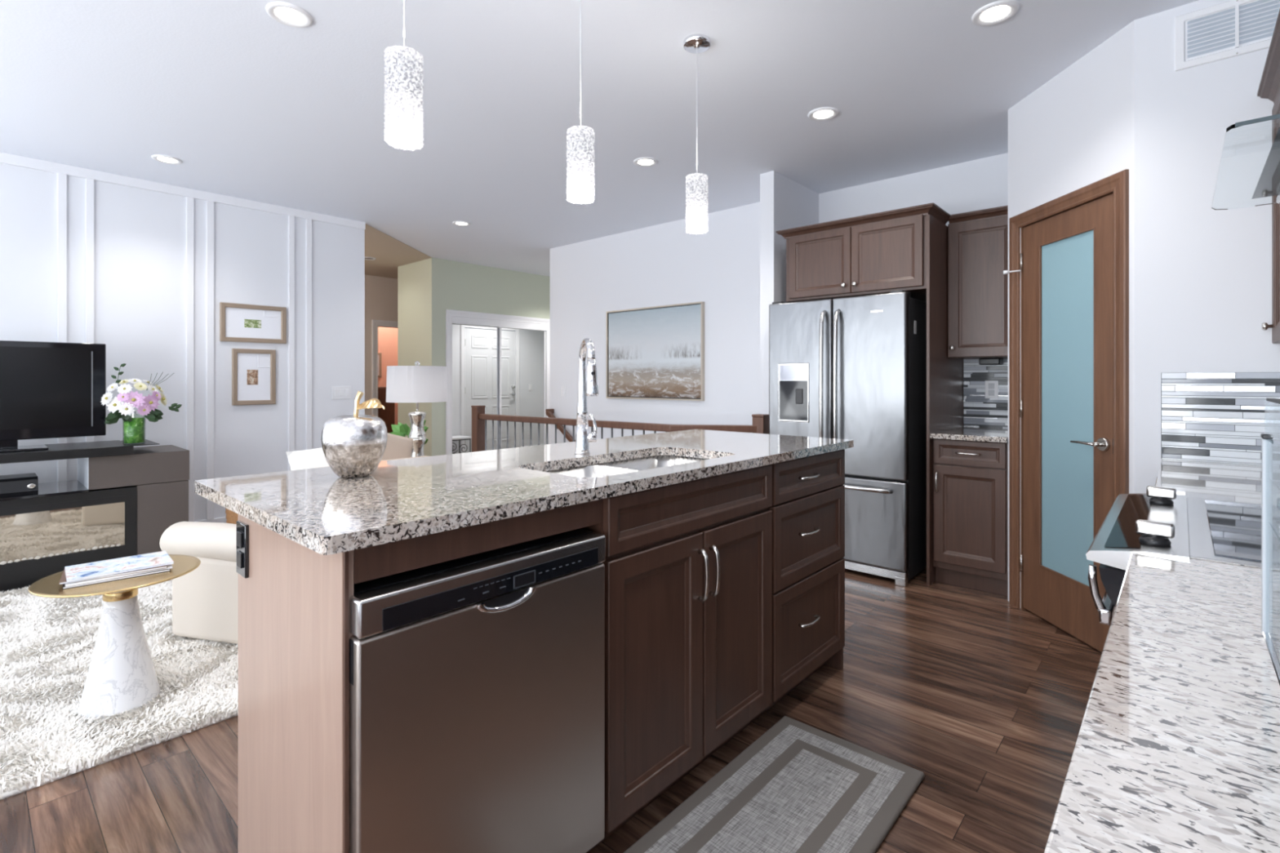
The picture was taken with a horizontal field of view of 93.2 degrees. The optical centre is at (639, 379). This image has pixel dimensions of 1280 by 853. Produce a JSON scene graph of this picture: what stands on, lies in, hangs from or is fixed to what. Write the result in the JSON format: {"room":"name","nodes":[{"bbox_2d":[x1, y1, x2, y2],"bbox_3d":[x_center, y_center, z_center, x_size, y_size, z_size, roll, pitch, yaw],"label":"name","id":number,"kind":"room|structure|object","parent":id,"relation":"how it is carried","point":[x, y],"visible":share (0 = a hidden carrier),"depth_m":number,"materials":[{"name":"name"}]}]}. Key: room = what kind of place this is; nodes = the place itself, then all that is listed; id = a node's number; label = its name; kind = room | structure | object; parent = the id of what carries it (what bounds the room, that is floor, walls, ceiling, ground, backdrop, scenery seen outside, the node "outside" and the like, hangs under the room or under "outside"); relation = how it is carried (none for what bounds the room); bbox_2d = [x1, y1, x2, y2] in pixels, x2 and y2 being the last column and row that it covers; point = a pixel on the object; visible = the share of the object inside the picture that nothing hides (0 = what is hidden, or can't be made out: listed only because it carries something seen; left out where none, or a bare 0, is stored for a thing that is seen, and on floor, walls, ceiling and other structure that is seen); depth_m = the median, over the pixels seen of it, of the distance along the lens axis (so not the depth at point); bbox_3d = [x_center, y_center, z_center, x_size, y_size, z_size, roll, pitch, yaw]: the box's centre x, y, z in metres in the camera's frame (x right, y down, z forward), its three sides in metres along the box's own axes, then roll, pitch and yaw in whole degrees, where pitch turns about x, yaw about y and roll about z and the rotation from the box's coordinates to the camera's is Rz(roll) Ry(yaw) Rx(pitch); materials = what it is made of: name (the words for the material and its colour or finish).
{"room":"kitchen","nodes":[
{"label":"kitchen","id":0,"kind":"room"},
{"bbox_2d":[0,163,364,521],"bbox_3d":[-4.504,-0.134,3.717,0.130,2.708,5.540,0,0,42],"label":"wall","id":1,"kind":"structure","parent":0,"point":[140,234],"depth_m":4.66,"materials":[{"name":"white paint"}]},
{"bbox_2d":[57,173,66,481],"bbox_3d":[-3.989,-0.155,4.182,0.018,2.530,0.046,0,0,42],"label":"trim","id":2,"kind":"structure","parent":1,"relation":"attached to","point":[62,178],"depth_m":4.18,"materials":[{"name":"white paint"}]},
{"bbox_2d":[85,177,93,442],"bbox_3d":[-3.894,-0.155,4.288,0.018,2.530,0.044,0,0,42],"label":"trim","id":3,"kind":"structure","parent":1,"relation":"attached to","point":[89,182],"depth_m":4.28,"materials":[{"name":"white paint"}]},
{"bbox_2d":[0,151,365,230],"bbox_3d":[-3.683,-1.454,4.525,0.018,0.068,3.240,0,0,42],"label":"trim","id":4,"kind":"structure","parent":1,"relation":"attached to","point":[6,158],"depth_m":4.60,"materials":[{"name":"white paint"}]},
{"bbox_2d":[186,196,194,521],"bbox_3d":[-3.507,-0.155,4.722,0.018,2.530,0.046,0,0,42],"label":"trim","id":5,"kind":"structure","parent":1,"relation":"attached to","point":[189,201],"depth_m":4.72,"materials":[{"name":"white paint"}]},
{"bbox_2d":[206,200,213,519],"bbox_3d":[-3.420,-0.155,4.819,0.018,2.530,0.049,0,0,42],"label":"trim","id":6,"kind":"structure","parent":1,"relation":"attached to","point":[210,205],"depth_m":4.81,"materials":[{"name":"white paint"}]},
{"bbox_2d":[195,516,226,523],"bbox_3d":[-3.684,1.165,4.526,0.015,0.110,3.240,0,0,42],"label":"baseboard","id":7,"kind":"structure","parent":1,"relation":"attached to","point":[224,519],"depth_m":4.85,"materials":[{"name":"white paint"}]},
{"bbox_2d":[219,302,286,343],"bbox_3d":[-3.214,-0.466,5.045,0.024,0.312,0.480,0,0,42],"label":"framed picture","id":8,"kind":"object","parent":1,"relation":"attached to","point":[238,322],"visible":1,"depth_m":5.04,"materials":[{"name":"beige"}]},
{"bbox_2d":[244,319,261,328],"bbox_3d":[-3.224,-0.466,5.042,0.002,0.068,0.122,0,0,42],"label":"print","id":9,"kind":"object","parent":8,"relation":"attached to","point":[248,323],"depth_m":5.04},
{"bbox_2d":[231,348,275,405],"bbox_3d":[-3.214,-0.023,5.045,0.024,0.462,0.315,0,0,42],"label":"framed picture","id":10,"kind":"object","parent":1,"relation":"attached to","point":[253,371],"visible":1,"depth_m":5.04,"materials":[{"name":"beige"}]},
{"bbox_2d":[246,369,257,384],"bbox_3d":[-3.225,-0.021,5.040,0.002,0.125,0.080,0,0,42],"label":"print","id":11,"kind":"object","parent":10,"relation":"attached to","point":[251,375],"depth_m":5.04,"materials":[{"name":"paper"}]},
{"bbox_2d":[288,215,294,471],"bbox_3d":[-3.026,-0.155,5.259,0.018,2.530,0.046,0,0,42],"label":"trim","id":12,"kind":"structure","parent":1,"relation":"attached to","point":[291,219],"depth_m":5.25,"materials":[{"name":"white paint"}]},
{"bbox_2d":[306,218,311,449],"bbox_3d":[-2.932,-0.155,5.364,0.018,2.530,0.046,0,0,42],"label":"trim","id":13,"kind":"structure","parent":1,"relation":"attached to","point":[308,222],"depth_m":5.36,"materials":[{"name":"white paint"}]},
{"bbox_2d":[332,386,351,399],"bbox_3d":[-2.747,0.120,5.577,0.010,0.116,0.170,0,0,42],"label":"light switch","id":14,"kind":"object","parent":1,"relation":"attached to","point":[338,392],"visible":1,"depth_m":5.58,"materials":[{"name":"white plastic"}]},
{"bbox_2d":[364,275,397,415],"bbox_3d":[-4.292,-0.134,8.194,0.120,2.708,5.500,0,0,42],"label":"wall","id":15,"kind":"structure","parent":0,"point":[380,292],"depth_m":8.65,"materials":[{"name":"beige paint"}]},
{"bbox_2d":[371,320,397,417],"bbox_3d":[-3.482,0.182,8.994,0.018,2.075,0.998,0,0,42],"label":"trim","id":16,"kind":"structure","parent":15,"relation":"attached to","point":[375,323],"depth_m":8.65,"materials":[{"name":"brown paint"}]},
{"bbox_2d":[377,326,397,424],"bbox_3d":[-3.843,-0.134,9.671,1.180,2.708,2.700,0,0,42],"label":"wall","id":17,"kind":"structure","parent":0,"point":[387,336],"depth_m":10.03,"materials":[{"name":"orange paint"}]},
{"bbox_2d":[377,352,381,377],"bbox_3d":[-4.346,-0.240,9.825,0.024,0.400,0.300,0,0,42],"label":"framed picture","id":18,"kind":"object","parent":17,"relation":"attached to","point":[379,353],"visible":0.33,"depth_m":9.91,"materials":[{"name":"beige"}]},
{"bbox_2d":[397,257,550,456],"bbox_3d":[-1.458,-0.134,9.219,0.860,2.708,4.194,0,0,42],"label":"wall","id":19,"kind":"structure","parent":0,"point":[428,287],"depth_m":7.70,"materials":[{"name":"green paint"}]},
{"bbox_2d":[445,309,550,454],"bbox_3d":[-1.865,0.174,8.148,0.076,2.092,1.679,0,0,42],"label":"door","id":20,"kind":"structure","parent":19,"relation":"in","point":[502,369],"depth_m":8.10,"materials":[{"name":"white paint"}]},
{"bbox_2d":[452,324,498,453],"bbox_3d":[-2.126,0.253,7.896,0.022,1.914,0.778,0,0,42],"label":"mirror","id":21,"kind":"object","parent":20,"relation":"attached to","point":[475,348],"depth_m":7.84,"materials":[{"name":"white paint"}]},
{"bbox_2d":[498,327,546,448],"bbox_3d":[-1.622,0.253,8.412,0.022,1.914,0.784,0,0,42],"label":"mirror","id":22,"kind":"object","parent":20,"relation":"attached to","point":[522,350],"depth_m":8.39,"materials":[{"name":"white paint"}]},
{"bbox_2d":[0,567,1102,852],"bbox_3d":[-1.801,1.345,4.963,10.500,0.250,11.000,0,0,42],"label":"floor","id":23,"kind":"structure","parent":0,"point":[972,691],"depth_m":2.03,"materials":[{"name":"brown wood"}]},
{"bbox_2d":[0,439,189,593],"bbox_3d":[-4.109,0.820,3.303,0.570,0.800,2.610,0,0,42],"label":"media console","id":24,"kind":"object","parent":23,"relation":"on","point":[122,501],"visible":0.97,"depth_m":3.77,"materials":[{"name":"grey laminate"}]},
{"bbox_2d":[0,472,38,497],"bbox_3d":[-3.842,0.626,3.467,0.250,0.098,0.550,0,0,42],"label":"cable box","id":25,"kind":"object","parent":24,"relation":"on","point":[11,485],"visible":1,"depth_m":3.55,"materials":[{"name":"black plastic"}]},
{"bbox_2d":[0,480,88,501],"bbox_3d":[-4.194,0.682,3.223,0.550,0.015,1.818,0,0,42],"label":"shelf","id":26,"kind":"object","parent":24,"relation":"attached to","point":[55,490],"depth_m":3.69,"materials":[{"name":"black"}]},
{"bbox_2d":[0,340,106,453],"bbox_3d":[-3.805,0.095,3.531,0.260,0.650,1.035,0,0,42],"label":"television","id":27,"kind":"object","parent":24,"relation":"on","point":[48,389],"visible":1,"depth_m":3.69,"materials":[{"name":"black"}]},
{"bbox_2d":[0,440,133,463],"bbox_3d":[-4.131,0.448,3.241,0.520,0.056,2.128,0,0,42],"label":"shelf","id":28,"kind":"object","parent":24,"relation":"attached to","point":[104,450],"depth_m":3.71,"materials":[{"name":"glass"}]},
{"bbox_2d":[122,414,145,444],"bbox_3d":[-3.304,0.323,3.956,0.116,0.195,0.116,0,0,42],"label":"glass vase","id":29,"kind":"object","parent":24,"relation":"on","point":[134,431],"visible":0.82,"depth_m":3.92,"materials":[{"name":"green glass"}]},
{"bbox_2d":[100,363,182,424],"bbox_3d":[-3.233,0.091,3.946,0.189,0.390,0.409,0,0,42],"label":"flower bouquet","id":30,"kind":"object","parent":29,"relation":"in","point":[119,410],"visible":1,"depth_m":3.87,"materials":[{"name":"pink plant"}]},
{"bbox_2d":[0,579,238,799],"bbox_3d":[-2.739,1.200,2.549,2.448,0.040,2.212,0,0,42],"label":"shag rug","id":31,"kind":"object","parent":23,"relation":"on","point":[47,644],"visible":0.45,"depth_m":2.33,"materials":[{"name":"white carpet"}]},
{"bbox_2d":[27,554,200,720],"bbox_3d":[-1.931,0.963,2.251,0.484,0.490,0.484,0,0,42],"label":"accent table","id":32,"kind":"object","parent":31,"relation":"on","point":[122,675],"visible":0.78,"depth_m":2.19,"materials":[{"name":"white stone"}]},
{"bbox_2d":[62,568,170,589],"bbox_3d":[-1.947,0.715,2.256,0.294,0.007,0.214,0,0,-43],"label":"magazine","id":33,"kind":"object","parent":32,"relation":"on","point":[166,570],"visible":0.27,"depth_m":2.17,"materials":[{"name":"white paper"}]},
{"bbox_2d":[65,564,172,586],"bbox_3d":[-1.944,0.708,2.260,0.294,0.007,0.214,0,0,-44],"label":"magazine","id":34,"kind":"object","parent":33,"relation":"on","point":[169,566],"visible":0.27,"depth_m":2.16,"materials":[{"name":"white paper"}]},
{"bbox_2d":[58,564,167,584],"bbox_3d":[-1.949,0.700,2.254,0.294,0.007,0.214,0,0,-40],"label":"magazine","id":35,"kind":"object","parent":34,"relation":"on","point":[63,580],"visible":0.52,"depth_m":2.17,"materials":[{"name":"white paper"}]},
{"bbox_2d":[64,551,173,582],"bbox_3d":[-1.942,0.693,2.262,0.294,0.007,0.214,0,0,-45],"label":"magazine","id":36,"kind":"object","parent":35,"relation":"on","point":[121,565],"visible":1,"depth_m":2.24,"materials":[{"name":"white paper"}]},
{"bbox_2d":[159,521,238,644],"bbox_3d":[-1.703,0.914,2.975,0.891,0.588,0.649,0,0,15],"label":"armchair","id":37,"kind":"object","parent":31,"relation":"on","point":[205,599],"visible":0.25,"depth_m":2.73,"materials":[{"name":"beige fabric"}]},
{"bbox_2d":[225,507,238,524],"bbox_3d":[-2.656,1.006,4.157,0.334,0.429,0.334,0,0,42],"label":"woven basket","id":38,"kind":"object","parent":23,"relation":"on","point":[232,517],"visible":0.1,"depth_m":4.01,"materials":[{"name":"wicker"}]},
{"bbox_2d":[238,514,353,852],"bbox_3d":[-0.718,0.752,1.235,0.593,0.935,0.020,0,0,42],"label":"island end panel","id":39,"kind":"object","parent":23,"relation":"on","point":[294,634],"visible":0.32,"depth_m":1.19,"materials":[{"name":"brown wood"}]},
{"bbox_2d":[236,520,248,577],"bbox_3d":[-0.912,0.388,1.387,0.067,0.120,0.012,0,0,42],"label":"power outlet","id":40,"kind":"object","parent":39,"relation":"attached to","point":[242,529],"visible":1,"depth_m":1.37,"materials":[{"name":"black"}]},
{"bbox_2d":[236,551,242,568],"bbox_3d":[-0.915,0.411,1.383,0.032,0.034,0.004,0,0,42],"label":"socket","id":41,"kind":"object","parent":40,"relation":"attached to","point":[239,553],"depth_m":1.38,"materials":[{"name":"black plastic"}]},
{"bbox_2d":[236,530,242,548],"bbox_3d":[-0.915,0.365,1.383,0.032,0.034,0.004,0,0,42],"label":"socket","id":42,"kind":"object","parent":40,"relation":"attached to","point":[239,533],"depth_m":1.38,"materials":[{"name":"black plastic"}]},
{"bbox_2d":[328,455,426,466],"bbox_3d":[-1.736,0.853,3.805,0.780,0.735,0.800,0,0,42],"label":"upholstered chair","id":43,"kind":"object","parent":23,"relation":"on","point":[424,455],"visible":0.02,"depth_m":3.73,"materials":[{"name":"beige fabric"}]},
{"bbox_2d":[285,447,328,470],"bbox_3d":[-1.840,0.565,3.576,0.168,0.391,0.433,0,0,42],"label":"throw cushion","id":44,"kind":"object","parent":43,"relation":"on","point":[311,458],"visible":0.13,"depth_m":3.46,"materials":[{"name":"white fabric"}]},
{"bbox_2d":[381,432,413,460],"bbox_3d":[-1.629,0.520,3.843,0.188,0.524,0.562,0,0,30],"label":"throw cushion","id":45,"kind":"object","parent":43,"relation":"on","point":[397,446],"visible":0.17,"depth_m":3.90,"materials":[{"name":"beige fabric"}]},
{"bbox_2d":[377,386,395,433],"bbox_3d":[-4.233,0.670,9.644,0.395,1.100,0.500,0,0,42],"label":"base cabinet","id":46,"kind":"object","parent":23,"relation":"on","point":[387,415],"visible":0.22,"depth_m":9.59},
{"bbox_2d":[349,528,605,852],"bbox_3d":[-0.493,0.796,1.429,0.600,0.848,0.589,0,0,42],"label":"dishwasher","id":47,"kind":"object","parent":23,"relation":"on","point":[477,682],"visible":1,"depth_m":1.20,"materials":[{"name":"silver metal"}]},
{"bbox_2d":[353,528,592,594],"bbox_3d":[-0.510,0.751,1.451,0.545,0.758,0.576,0,0,42],"label":"tub","id":48,"kind":"object","parent":47,"relation":"in","point":[380,583],"depth_m":1.23,"materials":[{"name":"black plastic"}]},
{"bbox_2d":[471,404,768,452],"bbox_3d":[-0.408,0.734,4.965,2.948,0.972,0.362,0,0,32],"label":"stair railing","id":49,"kind":"object","parent":23,"relation":"on","point":[760,421],"visible":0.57,"depth_m":5.01,"materials":[{"name":"brown wood"}]},
{"bbox_2d":[579,464,772,852],"bbox_3d":[-0.014,0.752,1.970,0.614,0.935,0.814,0,0,42],"label":"base cabinet","id":50,"kind":"object","parent":23,"relation":"on","point":[688,565],"visible":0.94,"depth_m":1.73,"materials":[{"name":"brown wood"}]},
{"bbox_2d":[194,429,853,555],"bbox_3d":[-0.111,0.270,2.050,0.832,0.030,2.130,0,0,42],"label":"countertop","id":51,"kind":"structure","parent":50,"relation":"on","point":[326,513],"depth_m":1.46,"materials":[{"name":"stone"}]},
{"bbox_2d":[320,391,387,477],"bbox_3d":[-0.755,0.142,1.604,0.160,0.225,0.160,0,0,42],"label":"apple ornament","id":52,"kind":"object","parent":51,"relation":"on","point":[354,446],"visible":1,"depth_m":1.55,"materials":[{"name":"silver metal"}]},
{"bbox_2d":[353,499,600,583],"bbox_3d":[-0.303,0.320,1.279,0.020,0.069,0.598,0,0,42],"label":"trim panel","id":53,"kind":"object","parent":51,"relation":"attached to","point":[383,560],"visible":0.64,"depth_m":1.21,"materials":[{"name":"brown wood"}]},
{"bbox_2d":[574,337,598,454],"bbox_3d":[-0.179,0.058,2.012,0.079,0.394,0.210,0,0,-5],"label":"kitchen faucet","id":54,"kind":"object","parent":51,"relation":"on","point":[588,385],"visible":1,"depth_m":2.07,"materials":[{"name":"silver metal"}]},
{"bbox_2d":[544,454,709,477],"bbox_3d":[-0.017,0.374,1.936,0.379,0.177,0.749,0,0,42],"label":"sink","id":55,"kind":"object","parent":51,"relation":"in","point":[615,468],"visible":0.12,"depth_m":2.13,"materials":[{"name":"silver metal"}]},
{"bbox_2d":[623,715,924,852],"bbox_3d":[0.335,1.210,1.610,0.477,0.019,1.087,0,0,42],"label":"kitchen mat","id":56,"kind":"object","parent":23,"relation":"on","point":[799,787],"visible":1,"depth_m":1.73,"materials":[{"name":"grey"}]},
{"bbox_2d":[751,448,844,722],"bbox_3d":[0.454,0.752,2.513,0.638,0.935,0.613,0,0,42],"label":"base cabinet","id":57,"kind":"object","parent":23,"relation":"on","point":[807,508],"visible":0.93,"depth_m":2.29,"materials":[{"name":"brown wood"}]},
{"bbox_2d":[768,289,926,586],"bbox_3d":[1.468,0.344,4.132,0.907,1.752,0.881,0,0,42],"label":"refrigerator","id":58,"kind":"object","parent":23,"relation":"on","point":[854,368],"visible":0.7,"depth_m":3.74,"materials":[{"name":"grey"}]},
{"bbox_2d":[926,214,963,585],"bbox_3d":[1.960,0.120,3.875,0.018,2.200,0.750,0,0,42],"label":"panel","id":59,"kind":"object","parent":23,"relation":"on","point":[944,375],"visible":0.58,"depth_m":3.69,"materials":[{"name":"brown wood"}]},
{"bbox_2d":[933,438,1008,595],"bbox_3d":[2.113,0.785,3.735,0.394,0.870,0.734,0,0,42],"label":"base cabinet","id":60,"kind":"object","parent":23,"relation":"on","point":[971,477],"visible":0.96,"depth_m":3.49,"materials":[{"name":"brown wood"}]},
{"bbox_2d":[929,426,1008,443],"bbox_3d":[2.114,0.333,3.736,0.395,0.030,0.744,0,0,42],"label":"countertop","id":61,"kind":"structure","parent":60,"relation":"on","point":[964,433],"depth_m":3.56,"materials":[{"name":"stone"}]},
{"bbox_2d":[1085,485,1279,625],"bbox_3d":[1.385,0.747,1.226,0.708,0.946,0.775,0,0,42],"label":"range","id":62,"kind":"object","parent":23,"relation":"on","point":[1159,521],"visible":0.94,"depth_m":1.22,"materials":[{"name":"grey"}]},
{"bbox_2d":[1088,563,1125,625],"bbox_3d":[1.157,0.690,1.420,0.104,0.660,0.759,0,0,42],"label":"oven","id":63,"kind":"object","parent":62,"relation":"in","point":[1112,575],"depth_m":1.16,"materials":[{"name":"silver metal"}]},
{"bbox_2d":[1186,497,1279,571],"bbox_3d":[1.443,0.322,1.179,0.560,0.009,0.737,0,0,42],"label":"cooktop","id":64,"kind":"object","parent":62,"relation":"in","point":[1224,531],"depth_m":1.25,"materials":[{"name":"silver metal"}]},
{"bbox_3d":[2.001,0.785,1.859,0.644,0.870,1.010,0,0,42],"label":"base cabinet","id":65,"kind":"object","parent":23,"relation":"on","visible":0},
{"bbox_2d":[1154,458,1279,506],"bbox_3d":[2.004,0.335,1.857,0.634,0.030,1.019,0,0,42],"label":"tile backsplash","id":66,"kind":"structure","parent":65,"relation":"on","point":[1237,482],"depth_m":1.93,"materials":[{"name":"tile"}]},
{"bbox_3d":[0.740,0.785,0.448,0.644,0.870,1.255,0,0,42],"label":"base cabinet","id":67,"kind":"object","parent":23,"relation":"on","visible":0},
{"bbox_2d":[1044,551,1279,852],"bbox_3d":[0.711,0.335,0.417,0.644,0.030,1.370,0,0,42],"label":"countertop","id":68,"kind":"structure","parent":67,"relation":"on","point":[1176,749],"depth_m":0.56,"materials":[{"name":"stone"}]},
{"bbox_2d":[1260,398,1279,689],"bbox_3d":[0.713,0.171,0.516,0.225,0.297,0.480,0,0,42],"label":"stand","id":69,"kind":"object","parent":68,"relation":"on","point":[1273,653],"visible":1,"depth_m":0.75,"materials":[{"name":"grey"}]},
{"bbox_3d":[-1.597,0.925,4.546,0.520,0.590,0.460,0,0,42],"label":"end table","id":70,"kind":"object","parent":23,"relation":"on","visible":0},
{"bbox_2d":[389,420,428,444],"bbox_3d":[-1.753,0.470,4.591,0.296,0.320,0.238,0,0,-34],"label":"potted plant","id":71,"kind":"object","parent":70,"relation":"on","point":[399,429],"visible":0.12,"depth_m":4.60,"materials":[{"name":"green plant"}]},
{"bbox_2d":[386,360,447,457],"bbox_3d":[-1.642,0.246,4.465,0.428,0.768,0.428,0,0,42],"label":"table lamp","id":72,"kind":"object","parent":70,"relation":"on","point":[417,384],"visible":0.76,"depth_m":4.31,"materials":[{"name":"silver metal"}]},
{"bbox_2d":[0,0,1199,279],"bbox_3d":[-1.801,-1.535,4.963,10.500,0.106,11.000,0,0,42],"label":"ceiling","id":73,"kind":"structure","parent":0,"point":[253,106],"depth_m":3.20,"materials":[{"name":"white paint"}]},
{"bbox_2d":[151,155,182,164],"bbox_3d":[-3.192,-1.484,4.089,0.168,0.011,0.168,0,0,42],"label":"recessed light","id":74,"kind":"object","parent":73,"relation":"in","point":[161,158],"visible":1,"depth_m":4.08,"materials":[{"name":"white plastic"}]},
{"bbox_2d":[265,1,312,27],"bbox_3d":[-1.428,-1.484,2.468,0.168,0.011,0.168,0,0,42],"label":"recessed light","id":75,"kind":"object","parent":73,"relation":"in","point":[286,14],"visible":1,"depth_m":2.46,"materials":[{"name":"white plastic"}]},
{"bbox_2d":[383,0,423,150],"bbox_3d":[-0.641,-1.064,1.646,0.120,0.847,0.120,0,0,42],"label":"pendant lamp","id":76,"kind":"object","parent":73,"relation":"hanging from","point":[403,65],"visible":1,"depth_m":1.61,"materials":[{"name":"grey"}]},
{"bbox_2d":[452,221,471,226],"bbox_3d":[-1.698,-1.484,5.762,0.168,0.011,0.168,0,0,42],"label":"recessed light","id":77,"kind":"object","parent":73,"relation":"in","point":[455,223],"visible":1,"depth_m":5.75,"materials":[{"name":"white plastic"}]},
{"bbox_2d":[566,0,595,204],"bbox_3d":[-0.207,-1.057,2.117,0.120,0.861,0.120,0,0,42],"label":"pendant lamp","id":78,"kind":"object","parent":73,"relation":"hanging from","point":[580,157],"visible":1,"depth_m":2.08,"materials":[{"name":"grey"}]},
{"bbox_2d":[633,157,657,167],"bbox_3d":[0.038,-1.484,4.134,0.168,0.011,0.168,0,0,42],"label":"recessed light","id":79,"kind":"object","parent":73,"relation":"in","point":[641,162],"visible":1,"depth_m":4.13,"materials":[{"name":"white plastic"}]},
{"bbox_2d":[683,34,710,234],"bbox_3d":[0.250,-1.070,2.666,0.120,0.836,0.120,0,0,42],"label":"pendant lamp","id":80,"kind":"object","parent":73,"relation":"hanging from","point":[696,184],"visible":1,"depth_m":2.63,"materials":[{"name":"grey"}]},
{"bbox_2d":[807,106,839,120],"bbox_3d":[1.025,-1.484,3.388,0.168,0.011,0.168,0,0,42],"label":"recessed light","id":81,"kind":"object","parent":73,"relation":"in","point":[824,113],"visible":1,"depth_m":3.38,"materials":[{"name":"white plastic"}]},
{"bbox_2d":[971,0,1019,26],"bbox_3d":[1.441,-1.484,2.457,0.168,0.011,0.168,0,0,42],"label":"recessed light","id":82,"kind":"object","parent":73,"relation":"in","point":[999,11],"visible":1,"depth_m":2.45,"materials":[{"name":"white plastic"}]},
{"bbox_2d":[550,202,759,444],"bbox_3d":[0.163,0.991,5.903,3.075,4.958,0.120,0,0,42],"label":"wall","id":83,"kind":"structure","parent":0,"point":[661,264],"depth_m":5.73,"materials":[{"name":"white paint"}]},
{"bbox_2d":[545,408,575,442],"bbox_3d":[-0.498,0.858,6.346,1.424,1.060,0.101,0,0,42],"label":"wall handrail","id":84,"kind":"object","parent":83,"relation":"attached to","point":[549,412],"visible":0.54,"depth_m":6.63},
{"bbox_2d":[606,301,704,400],"bbox_3d":[0.117,-0.255,5.837,1.212,0.890,0.040,0,0,42],"label":"framed painting","id":85,"kind":"object","parent":83,"relation":"attached to","point":[658,353],"visible":1,"depth_m":5.78,"materials":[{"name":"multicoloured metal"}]},
{"bbox_2d":[760,170,818,414],"bbox_3d":[1.151,-0.134,4.618,0.112,2.708,0.720,0,0,42],"label":"wall","id":86,"kind":"structure","parent":0,"point":[785,203],"depth_m":4.38,"materials":[{"name":"white paint"}]},
{"bbox_2d":[818,152,1008,428],"bbox_3d":[2.457,-0.134,4.007,2.875,2.708,0.110,0,0,42],"label":"wall","id":87,"kind":"structure","parent":0,"point":[981,184],"depth_m":4.28,"materials":[{"name":"white paint"}]},
{"bbox_2d":[775,202,950,302],"bbox_3d":[1.593,-0.790,4.177,1.029,0.491,0.783,0,0,42],"label":"upper cabinet","id":88,"kind":"object","parent":87,"relation":"attached to","point":[884,252],"visible":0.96,"depth_m":3.87,"materials":[{"name":"brown wood"}]},
{"bbox_2d":[947,205,1008,359],"bbox_3d":[2.221,-0.588,3.855,0.394,0.896,0.429,0,0,42],"label":"upper cabinet","id":89,"kind":"object","parent":87,"relation":"attached to","point":[978,240],"visible":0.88,"depth_m":3.75,"materials":[{"name":"brown wood"}]},
{"bbox_2d":[978,358,1003,364],"bbox_3d":[2.302,-0.118,3.971,0.120,0.041,0.110,0,0,42],"label":"puck light","id":90,"kind":"object","parent":89,"relation":"attached to","point":[981,361],"visible":1,"depth_m":3.93,"materials":[{"name":"black plastic"}]},
{"bbox_2d":[963,358,1008,428],"bbox_3d":[2.361,0.089,4.012,0.397,0.458,0.008,0,0,42],"label":"tile backsplash","id":91,"kind":"structure","parent":87,"relation":"attached to","point":[979,411],"depth_m":4.06,"materials":[{"name":"grey tile"}]},
{"bbox_2d":[985,380,998,398],"bbox_3d":[2.336,0.065,4.023,0.078,0.118,0.010,0,0,42],"label":"power outlet","id":92,"kind":"object","parent":91,"relation":"attached to","point":[991,386],"visible":1,"depth_m":4.02,"materials":[{"name":"white plastic"}]},
{"bbox_2d":[988,383,994,389],"bbox_3d":[2.334,0.043,4.021,0.036,0.038,0.004,0,0,42],"label":"socket","id":93,"kind":"object","parent":92,"relation":"attached to","point":[991,386],"depth_m":4.02,"materials":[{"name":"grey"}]},
{"bbox_2d":[1008,21,1133,601],"bbox_3d":[2.087,-0.134,2.925,0.100,2.708,0.833,0,0,-1],"label":"wall","id":94,"kind":"structure","parent":0,"point":[1075,131],"depth_m":2.83,"materials":[{"name":"white paint"}]},
{"bbox_2d":[1003,168,1128,652],"bbox_3d":[2.053,0.170,2.919,0.170,2.100,0.771,0,0,-1],"label":"door","id":95,"kind":"structure","parent":94,"relation":"in","point":[1068,270],"depth_m":2.90,"materials":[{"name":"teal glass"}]},
{"bbox_2d":[1133,0,1279,493],"bbox_3d":[2.356,-0.134,2.295,0.745,2.708,0.097,0,0,42],"label":"wall","id":96,"kind":"structure","parent":0,"point":[1202,273],"depth_m":2.40,"materials":[{"name":"white paint"}]},
{"bbox_2d":[1160,372,1279,466],"bbox_3d":[2.347,0.146,2.233,0.645,0.348,0.008,0,0,42],"label":"tile backsplash","id":97,"kind":"structure","parent":96,"relation":"attached to","point":[1216,417],"depth_m":2.33,"materials":[{"name":"grey tile"}]},
{"bbox_2d":[1175,0,1279,71],"bbox_3d":[2.271,-1.339,2.298,0.360,0.215,0.012,0,0,42],"label":"air vent","id":98,"kind":"object","parent":96,"relation":"in","point":[1233,28],"visible":1,"depth_m":2.32,"materials":[{"name":"white plastic"}]},
{"bbox_3d":[0.555,-0.134,-0.340,0.120,2.708,6.233,0,0,42],"label":"wall","id":99,"kind":"structure","parent":0,"visible":0},
{"bbox_2d":[1211,114,1279,209],"bbox_3d":[1.456,-0.953,1.156,0.514,1.066,0.710,0,0,42],"label":"range hood","id":100,"kind":"object","parent":99,"relation":"attached to","point":[1248,175],"visible":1,"depth_m":1.25,"materials":[{"name":"clear glass"}]},
{"bbox_2d":[1276,191,1279,204],"bbox_3d":[1.489,-0.429,1.130,0.375,0.018,0.530,0,0,42],"label":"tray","id":101,"kind":"object","parent":100,"relation":"on","point":[1277,193],"depth_m":1.43,"materials":[{"name":"silver metal"}]},
{"bbox_2d":[1257,9,1279,343],"bbox_3d":[2.108,-0.601,1.769,0.362,0.939,1.008,0,0,42],"label":"upper cabinet","id":102,"kind":"object","parent":99,"relation":"attached to","point":[1269,85],"visible":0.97,"depth_m":2.17,"materials":[{"name":"brown wood"}]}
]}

